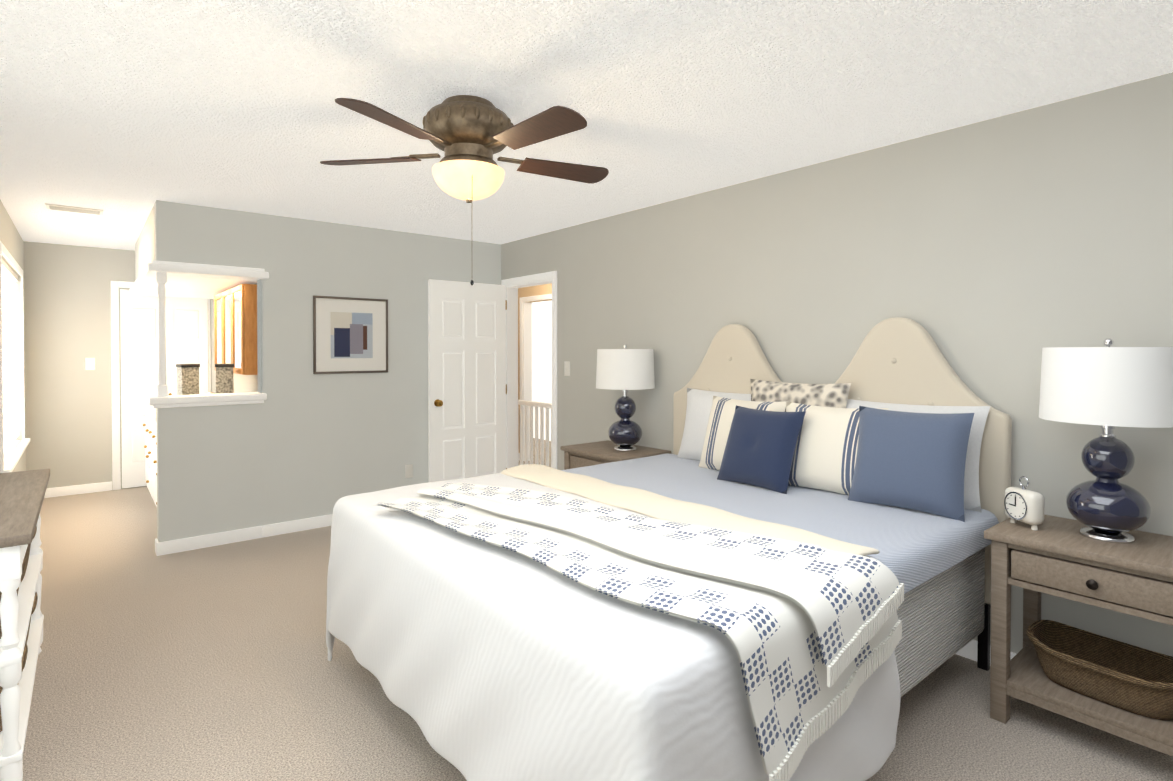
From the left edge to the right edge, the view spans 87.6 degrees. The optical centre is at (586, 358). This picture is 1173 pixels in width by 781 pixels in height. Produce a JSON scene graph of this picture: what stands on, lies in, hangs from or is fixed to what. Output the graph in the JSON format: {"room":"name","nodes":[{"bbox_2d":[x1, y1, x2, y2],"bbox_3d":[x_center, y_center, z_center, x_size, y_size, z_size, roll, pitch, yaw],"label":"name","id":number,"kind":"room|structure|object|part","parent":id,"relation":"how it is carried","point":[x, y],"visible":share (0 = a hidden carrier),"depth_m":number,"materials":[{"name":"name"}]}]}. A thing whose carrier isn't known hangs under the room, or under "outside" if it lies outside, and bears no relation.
{"room":"bedroom","nodes":[
{"label":"bedroom","id":0,"kind":"room"},
{"bbox_2d":[0,199,25,471],"bbox_3d":[-2.688,0.156,2.498,0.120,2.440,8.590,-1,1,-39],"label":"wall","id":1,"kind":"structure","parent":0,"point":[11,240],"depth_m":5.42,"materials":[{"name":"paint"}]},
{"bbox_2d":[0,241,29,472],"bbox_3d":[-4.494,0.004,4.734,0.170,1.570,1.920,-1,1,-39],"label":"window","id":2,"kind":"structure","parent":1,"relation":"in","point":[11,462],"depth_m":4.40,"materials":[{"name":"white wood"}]},
{"bbox_2d":[2,259,17,452],"bbox_3d":[-4.501,-0.004,4.727,0.060,1.428,1.790,-1,1,-39],"label":"window blinds","id":3,"kind":"object","parent":2,"relation":"attached to","point":[9,277],"visible":0.92,"depth_m":4.95,"materials":[{"name":"white plastic"}]},
{"bbox_2d":[24,241,210,489],"bbox_3d":[-4.746,0.110,6.287,1.750,2.440,0.120,-1,1,-39],"label":"wall","id":4,"kind":"structure","parent":0,"point":[67,322],"depth_m":5.97,"materials":[{"name":"paint"}]},
{"bbox_2d":[44,481,111,497],"bbox_3d":[-5.028,1.289,5.983,0.610,0.090,0.014,-1,1,-39],"label":"baseboard","id":5,"kind":"structure","parent":4,"relation":"attached to","point":[104,486],"depth_m":6.01,"materials":[{"name":"white wood"}]},
{"bbox_2d":[85,358,94,369],"bbox_3d":[-4.919,0.053,6.061,0.075,0.120,0.008,-1,1,-39],"label":"switch plate","id":6,"kind":"object","parent":4,"relation":"attached to","point":[89,363],"visible":1,"depth_m":6.06,"materials":[{"name":"white plastic"}]},
{"bbox_2d":[111,281,210,489],"bbox_3d":[-4.441,0.271,6.420,0.861,2.115,0.064,-1,1,-39],"label":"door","id":7,"kind":"structure","parent":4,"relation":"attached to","point":[186,326],"depth_m":6.30,"materials":[{"name":"white"}]},
{"bbox_2d":[135,205,154,280],"bbox_3d":[-3.430,-0.878,5.318,0.690,0.440,2.130,-1,1,-39],"label":"wall","id":8,"kind":"structure","parent":0,"point":[145,250],"depth_m":4.90,"materials":[{"name":"paint"}]},
{"bbox_2d":[211,283,257,392],"bbox_3d":[-3.260,0.117,5.761,0.120,2.440,2.580,-1,1,-39],"label":"wall","id":9,"kind":"structure","parent":0,"point":[245,383],"depth_m":5.61,"materials":[{"name":"paint"}]},
{"bbox_2d":[214,284,257,374],"bbox_3d":[-3.040,-0.233,5.290,0.126,0.710,1.320,-1,1,-39],"label":"cabinet","id":10,"kind":"object","parent":9,"relation":"attached to","point":[235,326],"visible":0.77,"depth_m":4.92,"materials":[{"name":"brown wood"}]},
{"bbox_2d":[154,200,500,541],"bbox_3d":[-1.877,0.124,5.150,2.860,2.440,0.120,-1,1,-39],"label":"wall","id":11,"kind":"structure","parent":0,"point":[302,441],"depth_m":4.78,"materials":[{"name":"paint"}]},
{"bbox_2d":[129,260,268,407],"bbox_3d":[-3.411,-0.177,5.265,0.740,1.010,2.350,-1,1,-39],"label":"trim","id":12,"kind":"structure","parent":11,"relation":"attached to","point":[161,280],"depth_m":4.43,"materials":[{"name":"white wood"}]},
{"bbox_2d":[155,514,331,555],"bbox_3d":[-2.202,1.303,4.823,1.954,0.090,0.034,-1,1,-39],"label":"baseboard","id":13,"kind":"structure","parent":11,"relation":"attached to","point":[203,541],"depth_m":4.51,"materials":[{"name":"white wood"}]},
{"bbox_2d":[313,295,387,373],"bbox_3d":[-1.924,-0.189,5.013,0.600,0.620,0.022,-1,1,-39],"label":"picture frame","id":14,"kind":"object","parent":11,"relation":"attached to","point":[350,334],"visible":1,"depth_m":5.00,"materials":[{"name":"brown"}]},
{"bbox_2d":[405,464,412,477],"bbox_3d":[-1.551,0.984,5.346,0.070,0.115,0.006,-1,1,-39],"label":"electrical outlet plate","id":15,"kind":"object","parent":11,"relation":"attached to","point":[409,471],"visible":1,"depth_m":5.34,"materials":[{"name":"white plastic"}]},
{"bbox_2d":[428,279,506,481],"bbox_3d":[-1.075,0.317,5.598,0.782,2.020,0.169,-1,1,-39],"label":"door leaf","id":16,"kind":"structure","parent":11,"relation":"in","point":[467,388],"depth_m":5.56,"materials":[{"name":"white wood"}]},
{"bbox_2d":[518,283,551,452],"bbox_3d":[-0.383,0.097,7.379,0.120,2.440,4.870,-1,1,-39],"label":"wall","id":17,"kind":"structure","parent":0,"point":[543,289],"depth_m":7.78,"materials":[{"name":"beige paint"}]},
{"bbox_2d":[532,300,551,440],"bbox_3d":[-0.347,0.073,9.369,0.100,2.440,4.800,-1,1,-39],"label":"wall","id":18,"kind":"structure","parent":0,"point":[542,351],"depth_m":9.72,"materials":[{"name":"white paint"}]},
{"bbox_2d":[564,361,569,375],"bbox_3d":[-0.163,0.085,5.118,0.008,0.120,0.075,-1,1,-39],"label":"light switch","id":19,"kind":"object","parent":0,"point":[566,368],"depth_m":5.12,"materials":[{"name":"white plastic"}]},
{"bbox_2d":[0,0,1172,249],"bbox_3d":[-0.913,-1.147,5.253,6.380,0.100,10.620,-1,1,-39],"label":"ceiling","id":20,"kind":"structure","parent":0,"point":[124,114],"depth_m":2.42,"materials":[{"name":"white paint"}]},
{"bbox_2d":[45,203,103,214],"bbox_3d":[-3.708,-1.079,4.434,0.320,0.016,0.170,-1,1,-39],"label":"ceiling vent","id":21,"kind":"object","parent":20,"relation":"in","point":[74,209],"visible":1,"depth_m":4.40,"materials":[{"name":"white plastic"}]},
{"bbox_2d":[320,95,608,284],"bbox_3d":[-0.459,-0.678,2.558,1.260,0.770,1.242,-1,1,-39],"label":"fan","id":22,"kind":"object","parent":20,"relation":"hanging from","point":[469,135],"visible":1,"depth_m":2.45,"materials":[{"name":"brown wood"}]},
{"bbox_3d":[-0.495,-0.679,2.574,0.380,0.770,0.380,-1,1,-39],"label":"motor","id":23,"kind":"part","parent":22,"relation":"part of","materials":[{"name":"brown metal"}]},
{"bbox_3d":[-0.495,-0.730,2.574,0.300,0.120,0.300,-1,1,-39],"label":"glass","id":24,"kind":"part","parent":22,"relation":"part of","materials":[{"name":"white glass"}]},
{"bbox_2d":[22,438,1172,780],"bbox_3d":[-0.913,1.393,5.284,6.380,0.100,10.620,-1,1,-39],"label":"floor","id":25,"kind":"structure","parent":0,"point":[208,664],"depth_m":2.51,"materials":[{"name":"carpet"}]},
{"bbox_2d":[0,469,49,780],"bbox_3d":[-2.229,0.954,2.295,0.290,0.850,1.340,-1,1,-39],"label":"dresser","id":26,"kind":"object","parent":25,"relation":"on","point":[22,494],"visible":1,"depth_m":1.99,"materials":[{"name":"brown wood"}]},
{"bbox_2d":[143,412,156,506],"bbox_3d":[-3.393,0.922,5.315,0.650,0.840,2.015,-1,1,-39],"label":"bathroom vanity","id":27,"kind":"object","parent":25,"relation":"on","point":[150,426],"depth_m":5.35,"materials":[{"name":"white"}]},
{"bbox_2d":[143,405,155,423],"bbox_3d":[-3.394,0.482,5.320,0.637,0.040,2.038,-1,1,-39],"label":"countertop","id":28,"kind":"structure","parent":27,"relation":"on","point":[151,411],"depth_m":5.42,"materials":[{"name":"white"}]},
{"bbox_2d":[518,400,551,466],"bbox_3d":[-0.768,0.847,6.975,0.080,0.950,1.780,-1,1,-39],"label":"balusters","id":29,"kind":"object","parent":25,"relation":"on","point":[536,405],"visible":0.15,"depth_m":6.70,"materials":[{"name":"white wood"}]},
{"bbox_2d":[560,440,670,469],"bbox_3d":[0.194,0.994,4.312,0.476,0.720,0.655,-1,1,-39],"label":"nightstand","id":30,"kind":"object","parent":25,"relation":"on","point":[587,454],"visible":0.21,"depth_m":4.24,"materials":[{"name":"grey wood"}]},
{"bbox_2d":[596,344,654,450],"bbox_3d":[0.270,0.268,4.262,0.410,0.734,0.410,-1,1,-39],"label":"lamp","id":31,"kind":"object","parent":30,"relation":"on","point":[625,370],"visible":1,"depth_m":4.13,"materials":[{"name":"blue ceramic"}]},
{"bbox_3d":[0.270,0.070,4.260,0.410,0.270,0.410,-1,1,-39],"label":"lamp shade","id":32,"kind":"part","parent":31,"relation":"part of","materials":[{"name":"white fabric"}]},
{"bbox_2d":[326,317,1011,780],"bbox_3d":[0.354,0.624,2.668,2.279,1.640,2.150,-1,1,-39],"label":"bed","id":33,"kind":"object","parent":25,"relation":"on","point":[762,573],"visible":1,"depth_m":1.96,"materials":[{"name":"white fabric"}]},
{"bbox_2d":[326,473,900,780],"bbox_3d":[-0.121,1.038,2.325,1.109,0.846,2.090,-1,1,-39],"label":"quilt","id":34,"kind":"object","parent":33,"relation":"on","point":[510,667],"depth_m":1.62,"materials":[{"name":"white fabric"}]},
{"bbox_2d":[377,483,898,774],"bbox_3d":[0.026,0.747,2.148,0.973,0.375,1.743,-1,1,-39],"label":"throw","id":35,"kind":"object","parent":33,"relation":"on","point":[746,641],"depth_m":1.60,"materials":[{"name":"white fabric"}]},
{"bbox_3d":[0.336,1.016,2.701,2.060,0.715,1.870,-1,1,-39],"label":"frame","id":36,"kind":"part","parent":33,"relation":"part of","materials":[{"name":"white fabric"}]},
{"bbox_2d":[984,515,1172,756],"bbox_3d":[1.901,1.020,2.233,0.476,0.720,0.655,-1,1,-39],"label":"nightstand","id":37,"kind":"object","parent":25,"relation":"on","point":[1061,557],"visible":0.83,"depth_m":2.19,"materials":[{"name":"grey wood"}]},
{"bbox_2d":[1004,476,1044,529],"bbox_3d":[1.715,0.560,2.400,0.073,0.196,0.146,0,1,-7],"label":"alarm clock","id":38,"kind":"object","parent":37,"relation":"on","point":[1023,504],"visible":1,"depth_m":2.36,"materials":[{"name":"white plastic"}]},
{"bbox_2d":[1026,620,1172,719],"bbox_3d":[1.910,1.129,2.228,0.329,0.161,0.494,-1,1,-39],"label":"basket","id":39,"kind":"object","parent":37,"relation":"in","point":[1127,677],"visible":1,"depth_m":2.23,"materials":[{"name":"wicker"}]},
{"bbox_2d":[1039,338,1172,543],"bbox_3d":[1.920,0.292,2.253,0.410,0.734,0.410,-1,1,-39],"label":"lamp","id":40,"kind":"object","parent":37,"relation":"on","point":[1108,388],"visible":1,"depth_m":2.16,"materials":[{"name":"white fabric"}]},
{"bbox_3d":[1.920,0.094,2.250,0.410,0.270,0.410,-1,1,-39],"label":"lamp shade","id":41,"kind":"part","parent":40,"relation":"part of","materials":[{"name":"white fabric"}]},
{"bbox_2d":[501,72,1172,656],"bbox_3d":[1.012,0.141,3.790,0.120,2.440,5.890,-1,1,-39],"label":"wall","id":42,"kind":"structure","parent":0,"point":[993,256],"depth_m":2.87,"materials":[{"name":"paint"}]},
{"bbox_2d":[501,271,556,468],"bbox_3d":[-0.482,0.293,5.612,0.152,2.092,0.884,-1,1,-39],"label":"door frame","id":43,"kind":"structure","parent":42,"relation":"attached to","point":[511,317],"depth_m":5.57,"materials":[{"name":"white wood"}]},
{"bbox_2d":[955,640,1015,660],"bbox_3d":[1.249,1.320,3.410,0.014,0.090,4.740,-1,1,-39],"label":"baseboard","id":44,"kind":"structure","parent":42,"relation":"attached to","point":[969,650],"depth_m":2.78,"materials":[{"name":"white"}]}
]}

